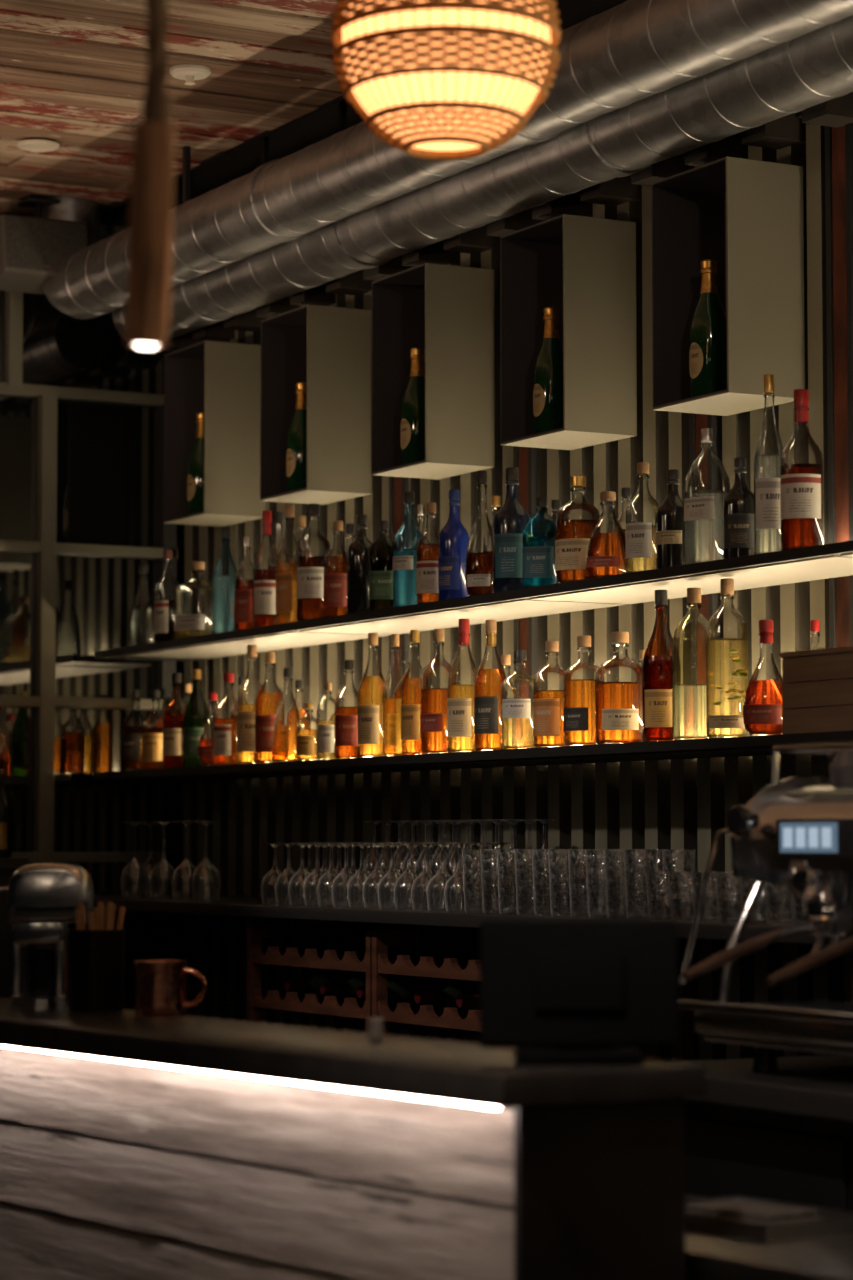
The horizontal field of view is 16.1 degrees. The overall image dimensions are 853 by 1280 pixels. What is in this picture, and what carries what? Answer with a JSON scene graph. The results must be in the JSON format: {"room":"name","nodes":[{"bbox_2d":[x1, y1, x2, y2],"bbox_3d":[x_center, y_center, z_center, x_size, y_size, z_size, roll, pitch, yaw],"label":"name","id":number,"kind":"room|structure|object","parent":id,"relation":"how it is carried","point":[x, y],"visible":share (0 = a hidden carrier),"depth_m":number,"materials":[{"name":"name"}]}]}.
{"room":"bar","nodes":[
{"label":"bar","id":0,"kind":"room"},
{"bbox_2d":[0,176,182,226],"bbox_3d":[-3.141,0.084,8.250,5.370,3.750,0.070,2,-4,-29],"label":"wall","id":1,"kind":"structure","parent":0,"point":[118,216],"depth_m":9.50,"materials":[{"name":"black"}]},
{"bbox_2d":[0,224,177,995],"bbox_3d":[-3.129,-0.060,8.195,5.330,2.630,0.054,2,-4,-29],"label":"shelving unit","id":2,"kind":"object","parent":1,"relation":"in","point":[82,407],"depth_m":9.34,"materials":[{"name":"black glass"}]},
{"bbox_2d":[0,0,344,215],"bbox_3d":[-0.562,-1.913,3.278,5.020,0.400,11.246,2,-4,-29],"label":"ceiling","id":3,"kind":"structure","parent":0,"point":[73,72],"depth_m":7.69,"materials":[{"name":"brown wood"}]},
{"bbox_2d":[0,197,88,294],"bbox_3d":[-1.165,-1.185,9.057,0.290,0.269,0.217,2,-4,-29],"label":"air duct","id":4,"kind":"object","parent":3,"relation":"attached to","point":[32,249],"visible":0.82,"depth_m":8.96,"materials":[{"name":"grey metal"}]},
{"bbox_2d":[124,0,177,347],"bbox_3d":[-0.318,-1.015,3.539,0.054,1.356,0.072,3,-5,-39],"label":"pendant lamp","id":5,"kind":"object","parent":3,"relation":"hanging from","point":[149,282],"visible":1,"depth_m":3.48,"materials":[{"name":"wood"}]},
{"bbox_2d":[33,0,852,318],"bbox_3d":[0.961,-1.577,5.417,0.212,0.759,8.782,2,-4,-29],"label":"air duct","id":6,"kind":"object","parent":3,"relation":"attached to","point":[627,53],"visible":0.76,"depth_m":7.18,"materials":[{"name":"silver metal"}]},
{"bbox_2d":[331,0,561,159],"bbox_3d":[0.030,-1.185,4.717,0.367,0.855,0.367,2,-4,-29],"label":"pendant lamp","id":7,"kind":"object","parent":3,"relation":"hanging from","point":[439,79],"visible":1,"depth_m":4.58,"materials":[{"name":"orange"}]},
{"bbox_2d":[112,15,852,339],"bbox_3d":[1.202,-1.550,5.474,0.212,0.806,8.655,2,-4,-29],"label":"air duct","id":8,"kind":"object","parent":3,"relation":"attached to","point":[815,67],"visible":0.69,"depth_m":7.03,"materials":[{"name":"silver metal"}]},
{"bbox_2d":[175,0,851,1060],"bbox_3d":[1.930,-0.161,4.650,0.160,3.750,11.420,2,-4,-29],"label":"wall","id":9,"kind":"structure","parent":0,"point":[677,804],"depth_m":7.58,"materials":[{"name":"metal"}]},
{"bbox_2d":[163,340,265,526],"bbox_3d":[-0.632,-0.611,9.012,0.199,0.510,0.300,2,-4,-29],"label":"display box","id":10,"kind":"object","parent":9,"relation":"attached to","point":[221,381],"visible":0.82,"depth_m":8.90,"materials":[{"name":"paint"}]},
{"bbox_2d":[187,413,203,514],"bbox_3d":[-0.670,-0.520,9.024,0.087,0.315,0.086,2,-4,-29],"label":"champagne bottle","id":11,"kind":"object","parent":10,"relation":"in","point":[195,480],"visible":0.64,"depth_m":8.99,"materials":[{"name":"green glass"}]},
{"bbox_2d":[260,304,371,504],"bbox_3d":[-0.309,-0.651,8.420,0.199,0.510,0.300,2,-4,-29],"label":"display box","id":12,"kind":"object","parent":9,"relation":"attached to","point":[326,348],"visible":0.99,"depth_m":8.32,"materials":[{"name":"paint"}]},
{"bbox_2d":[286,382,306,491],"bbox_3d":[-0.347,-0.560,8.433,0.087,0.315,0.086,2,-4,-29],"label":"champagne bottle","id":13,"kind":"object","parent":12,"relation":"in","point":[296,455],"visible":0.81,"depth_m":8.40,"materials":[{"name":"green glass"}]},
{"bbox_2d":[389,476,408,755],"bbox_3d":[-0.057,-0.357,8.178,0.052,1.340,0.090,2,-4,-29],"label":"wall post","id":14,"kind":"object","parent":9,"relation":"attached to","point":[398,486],"visible":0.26,"depth_m":8.16,"materials":[{"name":"black"}]},
{"bbox_2d":[371,263,493,479],"bbox_3d":[0.015,-0.691,7.829,0.199,0.510,0.300,2,-4,-29],"label":"display box","id":15,"kind":"object","parent":9,"relation":"attached to","point":[446,311],"visible":1,"depth_m":7.72,"materials":[{"name":"paint"}]},
{"bbox_2d":[401,347,424,464],"bbox_3d":[-0.024,-0.601,7.842,0.087,0.315,0.086,2,-4,-29],"label":"champagne bottle","id":16,"kind":"object","parent":15,"relation":"in","point":[413,401],"visible":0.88,"depth_m":7.81,"materials":[{"name":"green glass"}]},
{"bbox_2d":[93,730,852,779],"bbox_3d":[1.196,0.156,5.495,0.300,0.041,8.700,2,-4,-29],"label":"wall shelf","id":17,"kind":"object","parent":9,"relation":"attached to","point":[759,745],"visible":0.91,"depth_m":7.17,"materials":[{"name":"black wood"}]},
{"bbox_2d":[123,690,145,770],"bbox_3d":[-0.879,0.274,9.134,0.077,0.245,0.077,2,-4,-29],"label":"bottle","id":18,"kind":"object","parent":17,"relation":"on","point":[132,735],"visible":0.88,"depth_m":9.10,"materials":[{"name":"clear glass"}]},
{"bbox_2d":[143,690,162,768],"bbox_3d":[-0.807,0.268,9.002,0.073,0.239,0.073,2,-4,-29],"label":"bottle","id":19,"kind":"object","parent":17,"relation":"on","point":[152,737],"visible":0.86,"depth_m":8.97,"materials":[{"name":"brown glass"}]},
{"bbox_2d":[162,673,186,767],"bbox_3d":[-0.733,0.237,8.869,0.082,0.282,0.081,2,-4,-29],"label":"bottle","id":20,"kind":"object","parent":17,"relation":"on","point":[172,744],"visible":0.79,"depth_m":8.83,"materials":[{"name":"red glass"}]},
{"bbox_2d":[183,670,210,766],"bbox_3d":[-0.665,0.228,8.744,0.080,0.283,0.080,2,-4,-29],"label":"bottle","id":21,"kind":"object","parent":17,"relation":"on","point":[195,716],"visible":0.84,"depth_m":8.71,"materials":[{"name":"green glass"}]},
{"bbox_2d":[214,673,236,764],"bbox_3d":[-0.560,0.225,8.551,0.085,0.264,0.084,2,-4,-29],"label":"bottle","id":22,"kind":"object","parent":17,"relation":"on","point":[225,729],"visible":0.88,"depth_m":8.51,"materials":[{"name":"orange glass"}]},
{"bbox_2d":[237,645,265,763],"bbox_3d":[-0.487,0.181,8.420,0.084,0.334,0.084,2,-4,-29],"label":"bottle","id":23,"kind":"object","parent":17,"relation":"on","point":[245,712],"visible":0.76,"depth_m":8.38,"materials":[{"name":"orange glass"}]},
{"bbox_2d":[255,652,284,762],"bbox_3d":[-0.431,0.187,8.318,0.083,0.308,0.083,2,-4,-29],"label":"bottle","id":24,"kind":"object","parent":17,"relation":"on","point":[266,704],"visible":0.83,"depth_m":8.28,"materials":[{"name":"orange glass"}]},
{"bbox_2d":[272,668,303,761],"bbox_3d":[-0.377,0.205,8.217,0.087,0.258,0.087,2,-4,-29],"label":"bottle","id":25,"kind":"object","parent":17,"relation":"on","point":[284,736],"visible":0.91,"depth_m":8.19,"materials":[{"name":"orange glass"}]},
{"bbox_2d":[296,703,316,760],"bbox_3d":[-0.315,0.247,8.100,0.066,0.158,0.066,2,-4,-29],"label":"bottle","id":26,"kind":"object","parent":17,"relation":"on","point":[305,738],"visible":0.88,"depth_m":8.07,"materials":[{"name":"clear glass"}]},
{"bbox_2d":[316,683,334,759],"bbox_3d":[-0.261,0.217,8.002,0.062,0.206,0.062,2,-4,-29],"label":"bottle","id":27,"kind":"object","parent":17,"relation":"on","point":[325,729],"visible":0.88,"depth_m":7.98,"materials":[{"name":"clear glass"}]},
{"bbox_2d":[334,660,358,758],"bbox_3d":[-0.203,0.182,7.898,0.076,0.260,0.076,2,-4,-29],"label":"bottle","id":28,"kind":"object","parent":17,"relation":"on","point":[346,718],"visible":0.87,"depth_m":7.86,"materials":[{"name":"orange glass"}]},
{"bbox_2d":[358,633,387,757],"bbox_3d":[-0.138,0.143,7.781,0.077,0.323,0.077,2,-4,-29],"label":"bottle","id":29,"kind":"object","parent":17,"relation":"on","point":[370,691],"visible":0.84,"depth_m":7.75,"materials":[{"name":"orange glass"}]},
{"bbox_2d":[382,634,407,755],"bbox_3d":[-0.080,0.141,7.676,0.064,0.313,0.064,2,-4,-29],"label":"bottle","id":30,"kind":"object","parent":17,"relation":"on","point":[391,706],"visible":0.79,"depth_m":7.65,"materials":[{"name":"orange glass"}]},
{"bbox_2d":[401,630,422,754],"bbox_3d":[-0.029,0.133,7.582,0.070,0.316,0.070,2,-4,-29],"label":"bottle","id":31,"kind":"object","parent":17,"relation":"on","point":[410,687],"visible":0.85,"depth_m":7.55,"materials":[{"name":"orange glass"}]},
{"bbox_2d":[420,629,456,753],"bbox_3d":[0.031,0.128,7.472,0.076,0.311,0.077,-4,-5,43],"label":"bottle","id":32,"kind":"object","parent":17,"relation":"on","point":[433,716],"visible":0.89,"depth_m":7.44,"materials":[{"name":"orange glass"}]},
{"bbox_2d":[447,619,477,752],"bbox_3d":[0.091,0.112,7.362,0.081,0.328,0.081,2,-4,-29],"label":"bottle","id":33,"kind":"object","parent":17,"relation":"on","point":[460,701],"visible":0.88,"depth_m":7.33,"materials":[{"name":"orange glass"}]},
{"bbox_2d":[474,620,505,750],"bbox_3d":[0.155,0.110,7.245,0.080,0.316,0.080,2,-4,-29],"label":"bottle","id":34,"kind":"object","parent":17,"relation":"on","point":[488,682],"visible":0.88,"depth_m":7.21,"materials":[{"name":"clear glass"}]},
{"bbox_2d":[501,650,534,749],"bbox_3d":[0.221,0.142,7.122,0.089,0.237,0.089,2,-4,-29],"label":"bottle","id":35,"kind":"object","parent":17,"relation":"on","point":[516,718],"visible":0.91,"depth_m":7.08,"materials":[{"name":"clear glass"}]},
{"bbox_2d":[533,641,564,747],"bbox_3d":[0.290,0.127,6.994,0.088,0.249,0.087,2,-4,-29],"label":"bottle","id":36,"kind":"object","parent":17,"relation":"on","point":[548,705],"visible":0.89,"depth_m":6.96,"materials":[{"name":"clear glass"}]},
{"bbox_2d":[564,636,603,745],"bbox_3d":[0.358,0.117,6.871,0.093,0.252,0.093,2,-4,-29],"label":"bottle","id":37,"kind":"object","parent":17,"relation":"on","point":[579,694],"visible":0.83,"depth_m":6.83,"materials":[{"name":"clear glass"}]},
{"bbox_2d":[595,631,643,743],"bbox_3d":[0.432,0.108,6.736,0.113,0.252,0.114,2,-4,-29],"label":"bottle","id":38,"kind":"object","parent":17,"relation":"on","point":[618,705],"visible":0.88,"depth_m":6.69,"materials":[{"name":"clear glass"}]},
{"bbox_2d":[642,590,680,741],"bbox_3d":[0.512,0.057,6.591,0.085,0.333,0.085,2,-4,-29],"label":"bottle","id":39,"kind":"object","parent":17,"relation":"on","point":[657,659],"visible":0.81,"depth_m":6.56,"materials":[{"name":"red glass"}]},
{"bbox_2d":[672,587,716,739],"bbox_3d":[0.574,0.052,6.478,0.097,0.328,0.097,2,-4,-29],"label":"bottle","id":40,"kind":"object","parent":17,"relation":"on","point":[689,721],"visible":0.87,"depth_m":6.44,"materials":[{"name":"clear glass"}]},
{"bbox_2d":[706,578,748,737],"bbox_3d":[0.634,0.040,6.368,0.091,0.338,0.091,2,-4,-29],"label":"bottle","id":41,"kind":"object","parent":17,"relation":"on","point":[727,659],"visible":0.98,"depth_m":6.33,"materials":[{"name":"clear glass"}]},
{"bbox_2d":[743,620,785,735],"bbox_3d":[0.702,0.079,6.241,0.098,0.242,0.098,2,-4,-29],"label":"bottle","id":42,"kind":"object","parent":17,"relation":"on","point":[763,709],"visible":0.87,"depth_m":6.21,"materials":[{"name":"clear glass"}]},
{"bbox_2d":[779,646,852,733],"bbox_3d":[0.868,0.098,5.957,0.128,0.165,0.412,2,-4,-29],"label":"crate","id":43,"kind":"object","parent":17,"relation":"on","point":[818,688],"visible":0.88,"depth_m":6.00,"materials":[{"name":"brown wood"}]},
{"bbox_2d":[94,540,852,660],"bbox_3d":[1.196,-0.213,5.520,0.300,0.041,8.700,2,-4,-29],"label":"wall shelf","id":44,"kind":"object","parent":9,"relation":"attached to","point":[831,560],"visible":0.91,"depth_m":7.19,"materials":[{"name":"black wood"}]},
{"bbox_2d":[129,565,153,645],"bbox_3d":[-0.853,-0.101,9.112,0.090,0.251,0.090,2,-4,-29],"label":"bottle","id":45,"kind":"object","parent":44,"relation":"on","point":[141,630],"visible":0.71,"depth_m":9.08,"materials":[{"name":"clear glass"}]},
{"bbox_2d":[154,550,179,642],"bbox_3d":[-0.767,-0.127,8.956,0.079,0.281,0.078,2,-4,-29],"label":"bottle","id":46,"kind":"object","parent":44,"relation":"on","point":[164,610],"visible":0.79,"depth_m":8.92,"materials":[{"name":"clear glass"}]},
{"bbox_2d":[175,561,211,638],"bbox_3d":[-0.663,-0.113,8.764,0.109,0.227,0.110,-3,-5,34],"label":"bottle","id":47,"kind":"object","parent":44,"relation":"on","point":[186,625],"visible":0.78,"depth_m":8.75,"materials":[{"name":"clear glass"}]},
{"bbox_2d":[212,527,236,633],"bbox_3d":[-0.571,-0.167,8.599,0.078,0.311,0.078,2,-4,-29],"label":"bottle","id":48,"kind":"object","parent":44,"relation":"on","point":[223,585],"visible":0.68,"depth_m":8.56,"materials":[{"name":"blue glass"}]},
{"bbox_2d":[234,537,252,630],"bbox_3d":[-0.504,-0.154,8.474,0.069,0.270,0.069,2,-4,-29],"label":"bottle","id":49,"kind":"object","parent":44,"relation":"on","point":[243,587],"visible":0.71,"depth_m":8.44,"materials":[{"name":"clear glass"}]},
{"bbox_2d":[253,511,277,627],"bbox_3d":[-0.442,-0.192,8.363,0.077,0.331,0.077,2,-4,-29],"label":"bottle","id":50,"kind":"object","parent":44,"relation":"on","point":[264,580],"visible":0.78,"depth_m":8.33,"materials":[{"name":"clear glass"}]},
{"bbox_2d":[276,505,297,624],"bbox_3d":[-0.373,-0.202,8.236,0.076,0.333,0.075,2,-4,-29],"label":"bottle","id":51,"kind":"object","parent":44,"relation":"on","point":[286,571],"visible":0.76,"depth_m":8.20,"materials":[{"name":"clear glass"}]},
{"bbox_2d":[297,503,330,621],"bbox_3d":[-0.302,-0.205,8.107,0.092,0.321,0.092,2,-4,-29],"label":"bottle","id":52,"kind":"object","parent":44,"relation":"on","point":[310,569],"visible":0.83,"depth_m":8.07,"materials":[{"name":"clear glass"}]},
{"bbox_2d":[323,521,346,617],"bbox_3d":[-0.234,-0.184,7.980,0.076,0.262,0.076,2,-4,-29],"label":"bottle","id":53,"kind":"object","parent":44,"relation":"on","point":[335,566],"visible":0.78,"depth_m":7.95,"materials":[{"name":"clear glass"}]},
{"bbox_2d":[347,514,372,613],"bbox_3d":[-0.168,-0.193,7.860,0.077,0.265,0.077,2,-4,-29],"label":"bottle","id":54,"kind":"object","parent":44,"relation":"on","point":[358,553],"visible":0.8,"depth_m":7.83,"materials":[{"name":"black glass"}]},
{"bbox_2d":[369,521,392,610],"bbox_3d":[-0.109,-0.187,7.751,0.072,0.238,0.072,0,-4,5],"label":"bottle","id":55,"kind":"object","parent":44,"relation":"on","point":[381,553],"visible":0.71,"depth_m":7.71,"materials":[{"name":"green glass"}]},
{"bbox_2d":[393,491,424,606],"bbox_3d":[-0.045,-0.226,7.634,0.082,0.298,0.081,2,-4,-29],"label":"bottle","id":56,"kind":"object","parent":44,"relation":"on","point":[404,559],"visible":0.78,"depth_m":7.60,"materials":[{"name":"blue glass"}]},
{"bbox_2d":[416,502,438,603],"bbox_3d":[0.011,-0.213,7.531,0.075,0.259,0.075,2,-4,-29],"label":"bottle","id":57,"kind":"object","parent":44,"relation":"on","point":[427,554],"visible":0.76,"depth_m":7.50,"materials":[{"name":"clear glass"}]},
{"bbox_2d":[438,489,468,600],"bbox_3d":[0.067,-0.230,7.429,0.077,0.279,0.076,2,-4,-29],"label":"bottle","id":58,"kind":"object","parent":44,"relation":"on","point":[453,537],"visible":0.87,"depth_m":7.40,"materials":[{"name":"blue glass"}]},
{"bbox_2d":[465,470,492,595],"bbox_3d":[0.134,-0.254,7.308,0.083,0.311,0.083,2,-4,-29],"label":"bottle","id":59,"kind":"object","parent":44,"relation":"on","point":[478,565],"visible":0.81,"depth_m":7.27,"materials":[{"name":"clear glass"}]},
{"bbox_2d":[493,467,529,592],"bbox_3d":[0.203,-0.258,7.181,0.092,0.303,0.092,2,-4,-29],"label":"bottle","id":60,"kind":"object","parent":44,"relation":"on","point":[509,522],"visible":0.85,"depth_m":7.14,"materials":[{"name":"blue"}]},
{"bbox_2d":[522,497,556,587],"bbox_3d":[0.270,-0.224,7.056,0.084,0.217,0.084,-1,-4,19],"label":"bottle","id":61,"kind":"object","parent":44,"relation":"on","point":[539,532],"visible":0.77,"depth_m":7.02,"materials":[{"name":"teal glass"}]},
{"bbox_2d":[555,475,600,582],"bbox_3d":[0.347,-0.251,6.916,0.104,0.251,0.104,2,-4,-29],"label":"bottle","id":62,"kind":"object","parent":44,"relation":"on","point":[573,536],"visible":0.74,"depth_m":6.87,"materials":[{"name":"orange glass"}]},
{"bbox_2d":[585,491,625,578],"bbox_3d":[0.409,-0.233,6.802,0.107,0.201,0.107,2,-4,-29],"label":"bottle","id":63,"kind":"object","parent":44,"relation":"on","point":[606,552],"visible":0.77,"depth_m":6.76,"materials":[{"name":"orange glass"}]},
{"bbox_2d":[625,462,658,572],"bbox_3d":[0.479,-0.267,6.675,0.079,0.250,0.078,2,-4,-29],"label":"bottle","id":64,"kind":"object","parent":44,"relation":"on","point":[640,537],"visible":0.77,"depth_m":6.64,"materials":[{"name":"clear glass"}]},
{"bbox_2d":[656,469,685,568],"bbox_3d":[0.536,-0.259,6.569,0.075,0.222,0.075,2,-4,-29],"label":"bottle","id":65,"kind":"object","parent":44,"relation":"on","point":[670,523],"visible":0.85,"depth_m":6.54,"materials":[{"name":"black glass"}]},
{"bbox_2d":[684,428,729,563],"bbox_3d":[0.600,-0.304,6.455,0.080,0.295,0.081,-3,-5,42],"label":"bottle","id":66,"kind":"object","parent":44,"relation":"on","point":[703,509],"visible":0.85,"depth_m":6.42,"materials":[{"name":"clear glass"}]},
{"bbox_2d":[723,457,753,558],"bbox_3d":[0.659,-0.273,6.344,0.075,0.219,0.075,2,-4,-29],"label":"bottle","id":67,"kind":"object","parent":44,"relation":"on","point":[738,503],"visible":0.84,"depth_m":6.31,"materials":[{"name":"black glass"}]},
{"bbox_2d":[754,374,782,553],"bbox_3d":[0.710,-0.360,6.255,0.067,0.380,0.067,2,-4,-29],"label":"bottle","id":68,"kind":"object","parent":44,"relation":"on","point":[767,522],"visible":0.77,"depth_m":6.22,"materials":[{"name":"clear glass"}]},
{"bbox_2d":[780,389,823,549],"bbox_3d":[0.764,-0.344,6.155,0.088,0.334,0.088,2,-4,-29],"label":"bottle","id":69,"kind":"object","parent":44,"relation":"on","point":[801,484],"visible":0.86,"depth_m":6.12,"materials":[{"name":"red glass"}]},
{"bbox_2d":[163,92,852,351],"bbox_3d":[1.314,-1.237,5.625,0.140,0.170,8.850,2,-4,-29],"label":"wall plate","id":70,"kind":"object","parent":9,"relation":"attached to","point":[788,130],"visible":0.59,"depth_m":7.37,"materials":[{"name":"black metal"}]},
{"bbox_2d":[513,446,538,748],"bbox_3d":[0.264,-0.397,7.591,0.052,1.340,0.090,2,-4,-29],"label":"wall post","id":71,"kind":"object","parent":9,"relation":"attached to","point":[526,630],"visible":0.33,"depth_m":7.55,"materials":[{"name":"black"}]},
{"bbox_2d":[500,214,636,449],"bbox_3d":[0.338,-0.731,7.238,0.199,0.510,0.300,2,-4,-29],"label":"display box","id":72,"kind":"object","parent":9,"relation":"attached to","point":[583,267],"visible":1,"depth_m":7.14,"materials":[{"name":"paint"}]},
{"bbox_2d":[533,307,562,433],"bbox_3d":[0.299,-0.641,7.250,0.087,0.315,0.086,2,-4,-29],"label":"champagne bottle","id":73,"kind":"object","parent":72,"relation":"in","point":[548,367],"visible":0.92,"depth_m":7.21,"materials":[{"name":"green glass"}]},
{"bbox_2d":[688,165,723,737],"bbox_3d":[0.646,-0.445,6.891,0.052,1.340,0.090,2,-4,-29],"label":"wall post","id":74,"kind":"object","parent":9,"relation":"attached to","point":[709,476],"visible":0.19,"depth_m":6.86,"materials":[{"name":"black"}]},
{"bbox_2d":[652,157,804,415],"bbox_3d":[0.661,-0.771,6.646,0.199,0.510,0.300,2,-4,-29],"label":"display box","id":75,"kind":"object","parent":9,"relation":"attached to","point":[744,215],"visible":0.87,"depth_m":6.55,"materials":[{"name":"paint"}]},
{"bbox_2d":[689,259,726,397],"bbox_3d":[0.622,-0.681,6.659,0.087,0.315,0.086,2,-4,-29],"label":"champagne bottle","id":76,"kind":"object","parent":75,"relation":"in","point":[708,325],"visible":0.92,"depth_m":6.62,"materials":[{"name":"green glass"}]},
{"bbox_2d":[825,123,852,647],"bbox_3d":[0.900,-0.476,6.426,0.052,1.340,0.090,2,-4,-29],"label":"wall post","id":77,"kind":"object","parent":9,"relation":"attached to","point":[838,141],"visible":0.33,"depth_m":6.43,"materials":[{"name":"black wood"}]},
{"bbox_3d":[-0.422,1.651,3.282,5.500,0.050,11.350,2,-4,-29],"label":"floor","id":78,"kind":"structure","parent":0,"visible":0},
{"bbox_2d":[0,998,705,1279],"bbox_3d":[-0.879,1.227,5.531,0.331,1.120,4.000,3,-5,-34],"label":"countertop","id":79,"kind":"structure","parent":78,"relation":"on","point":[134,1146],"depth_m":4.29,"materials":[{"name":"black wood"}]},
{"bbox_2d":[0,863,93,1006],"bbox_3d":[-0.698,0.532,5.463,0.184,0.257,0.116,0,-4,-1],"label":"juicer","id":80,"kind":"object","parent":79,"relation":"on","point":[43,898],"visible":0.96,"depth_m":5.42,"materials":[{"name":"silver metal"}]},
{"bbox_2d":[67,901,125,1011],"bbox_3d":[-0.579,0.554,5.298,0.104,0.190,0.104,2,-4,-29],"label":"holder","id":81,"kind":"object","parent":79,"relation":"on","point":[96,954],"visible":1,"depth_m":5.26,"materials":[{"name":"metal"}]},
{"bbox_2d":[134,960,206,1014],"bbox_3d":[-0.447,0.598,5.207,0.117,0.090,0.091,2,-4,-29],"label":"copper mug","id":82,"kind":"object","parent":79,"relation":"on","point":[160,985],"visible":1,"depth_m":5.16,"materials":[{"name":"brown metal"}]},
{"bbox_2d":[480,921,679,1064],"bbox_3d":[0.204,0.471,4.050,0.264,0.188,0.120,0,-4,1],"label":"terminal","id":83,"kind":"object","parent":79,"relation":"on","point":[552,992],"visible":1,"depth_m":4.00,"materials":[{"name":"black plastic"}]},
{"bbox_2d":[67,894,850,1014],"bbox_3d":[-0.009,1.275,7.340,0.578,1.250,4.180,2,-4,-29],"label":"countertop","id":84,"kind":"structure","parent":78,"relation":"on","point":[155,928],"depth_m":7.47,"materials":[{"name":"grey wood"}]},
{"bbox_2d":[121,820,220,899],"bbox_3d":[-0.710,0.624,8.588,0.278,0.215,0.922,2,-4,-29],"label":"glasses","id":85,"kind":"object","parent":84,"relation":"on","point":[196,881],"visible":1,"depth_m":8.44,"materials":[{"name":"clear glass"}]},
{"bbox_2d":[247,922,479,1042],"bbox_3d":[-0.075,0.880,7.512,0.500,0.338,0.678,2,-4,-29],"label":"wine rack","id":86,"kind":"object","parent":84,"relation":"on","point":[255,932],"visible":0.51,"depth_m":7.66,"materials":[{"name":"brown wood"}]},
{"bbox_2d":[284,970,365,997],"bbox_3d":[-0.226,0.878,7.714,0.290,0.072,0.072,2,-4,-29],"label":"wine bottle","id":87,"kind":"object","parent":86,"relation":"in","point":[328,976],"visible":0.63,"depth_m":7.67,"materials":[{"name":"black glass"}]},
{"bbox_2d":[320,973,408,1001],"bbox_3d":[-0.130,0.866,7.539,0.290,0.072,0.072,2,-4,-29],"label":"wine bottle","id":88,"kind":"object","parent":86,"relation":"in","point":[350,987],"visible":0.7,"depth_m":7.49,"materials":[{"name":"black glass"}]},
{"bbox_2d":[357,976,468,1005],"bbox_3d":[-0.034,0.854,7.364,0.290,0.072,0.072,2,-4,-29],"label":"wine bottle","id":89,"kind":"object","parent":86,"relation":"in","point":[402,989],"visible":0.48,"depth_m":7.33,"materials":[{"name":"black glass"}]},
{"bbox_2d":[261,842,514,910],"bbox_3d":[-0.110,0.564,7.263,0.172,0.155,1.039,2,-4,-29],"label":"glasses","id":90,"kind":"object","parent":84,"relation":"on","point":[419,894],"visible":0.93,"depth_m":7.23,"materials":[{"name":"clear glass"}]},
{"bbox_2d":[372,929,692,1060],"bbox_3d":[0.235,0.842,6.943,0.500,0.338,0.601,2,-4,-29],"label":"wine rack","id":91,"kind":"object","parent":84,"relation":"on","point":[381,966],"visible":0.3,"depth_m":6.92,"materials":[{"name":"brown wood"}]},
{"bbox_2d":[414,981,479,1011],"bbox_3d":[0.106,0.837,7.108,0.290,0.072,0.072,2,-4,-29],"label":"wine bottle","id":92,"kind":"object","parent":91,"relation":"in","point":[448,995],"visible":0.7,"depth_m":7.06,"materials":[{"name":"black glass"}]},
{"bbox_2d":[462,849,694,918],"bbox_3d":[0.313,0.514,6.415,0.158,0.140,0.739,2,-4,-29],"label":"glasses","id":93,"kind":"object","parent":84,"relation":"on","point":[555,856],"visible":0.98,"depth_m":6.35,"materials":[{"name":"clear glass"}]},
{"bbox_2d":[668,871,703,920],"label":"glasses","id":94,"kind":"object","parent":84,"relation":"on","point":[692,880],"depth_m":5.95,"materials":[{"name":"clear glass"}]},
{"bbox_2d":[700,871,754,922],"label":"glasses","id":95,"kind":"object","parent":84,"relation":"on","point":[718,888],"depth_m":5.89,"materials":[{"name":"clear glass"}]},
{"bbox_2d":[747,882,805,924],"label":"glasses","id":96,"kind":"object","parent":84,"relation":"on","point":[767,899],"depth_m":5.73,"materials":[{"name":"clear glass"}]},
{"bbox_2d":[672,1055,852,1211],"bbox_3d":[1.060,1.214,4.823,1.107,1.030,1.180,2,-4,-29],"label":"countertop","id":97,"kind":"structure","parent":78,"relation":"on","point":[784,1135],"depth_m":4.78,"materials":[{"name":"grey"}]},
{"bbox_2d":[679,741,852,1071],"bbox_3d":[0.833,0.426,4.776,0.728,0.537,0.840,2,-4,-29],"label":"espresso machine","id":98,"kind":"object","parent":97,"relation":"on","point":[796,833],"visible":0.99,"depth_m":4.89,"materials":[{"name":"grey metal"}]},
{"bbox_2d":[685,1194,852,1279],"bbox_3d":[-0.343,1.339,5.401,0.415,0.860,4.600,3,-5,-34],"label":"countertop","id":99,"kind":"structure","parent":78,"relation":"on","point":[708,1256],"depth_m":4.00,"materials":[{"name":"wood"}]},
{"bbox_2d":[685,1195,852,1241],"bbox_3d":[0.462,0.820,4.291,0.200,0.022,0.300,3,-5,-34],"label":"stainless steel tray","id":100,"kind":"object","parent":99,"relation":"on","point":[835,1222],"visible":0.55,"depth_m":4.18,"materials":[{"name":"silver metal"}]},
{"bbox_2d":[685,1199,823,1224],"bbox_3d":[0.462,0.816,4.292,0.110,0.022,0.180,3,-5,-39],"label":"folded towel","id":101,"kind":"object","parent":100,"relation":"on","point":[733,1209],"visible":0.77,"depth_m":4.26,"materials":[{"name":"grey fabric"}]},
{"bbox_3d":[-1.997,1.301,8.545,1.740,1.361,0.256,2,-4,-29],"label":"cabinet","id":102,"kind":"object","parent":78,"relation":"on","visible":0},
{"bbox_2d":[0,769,11,857],"bbox_3d":[-1.268,0.516,8.975,0.074,0.262,0.074,2,-4,-29],"label":"wine bottle","id":103,"kind":"object","parent":102,"relation":"on","point":[5,801],"visible":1,"depth_m":8.95,"materials":[{"name":"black glass"}]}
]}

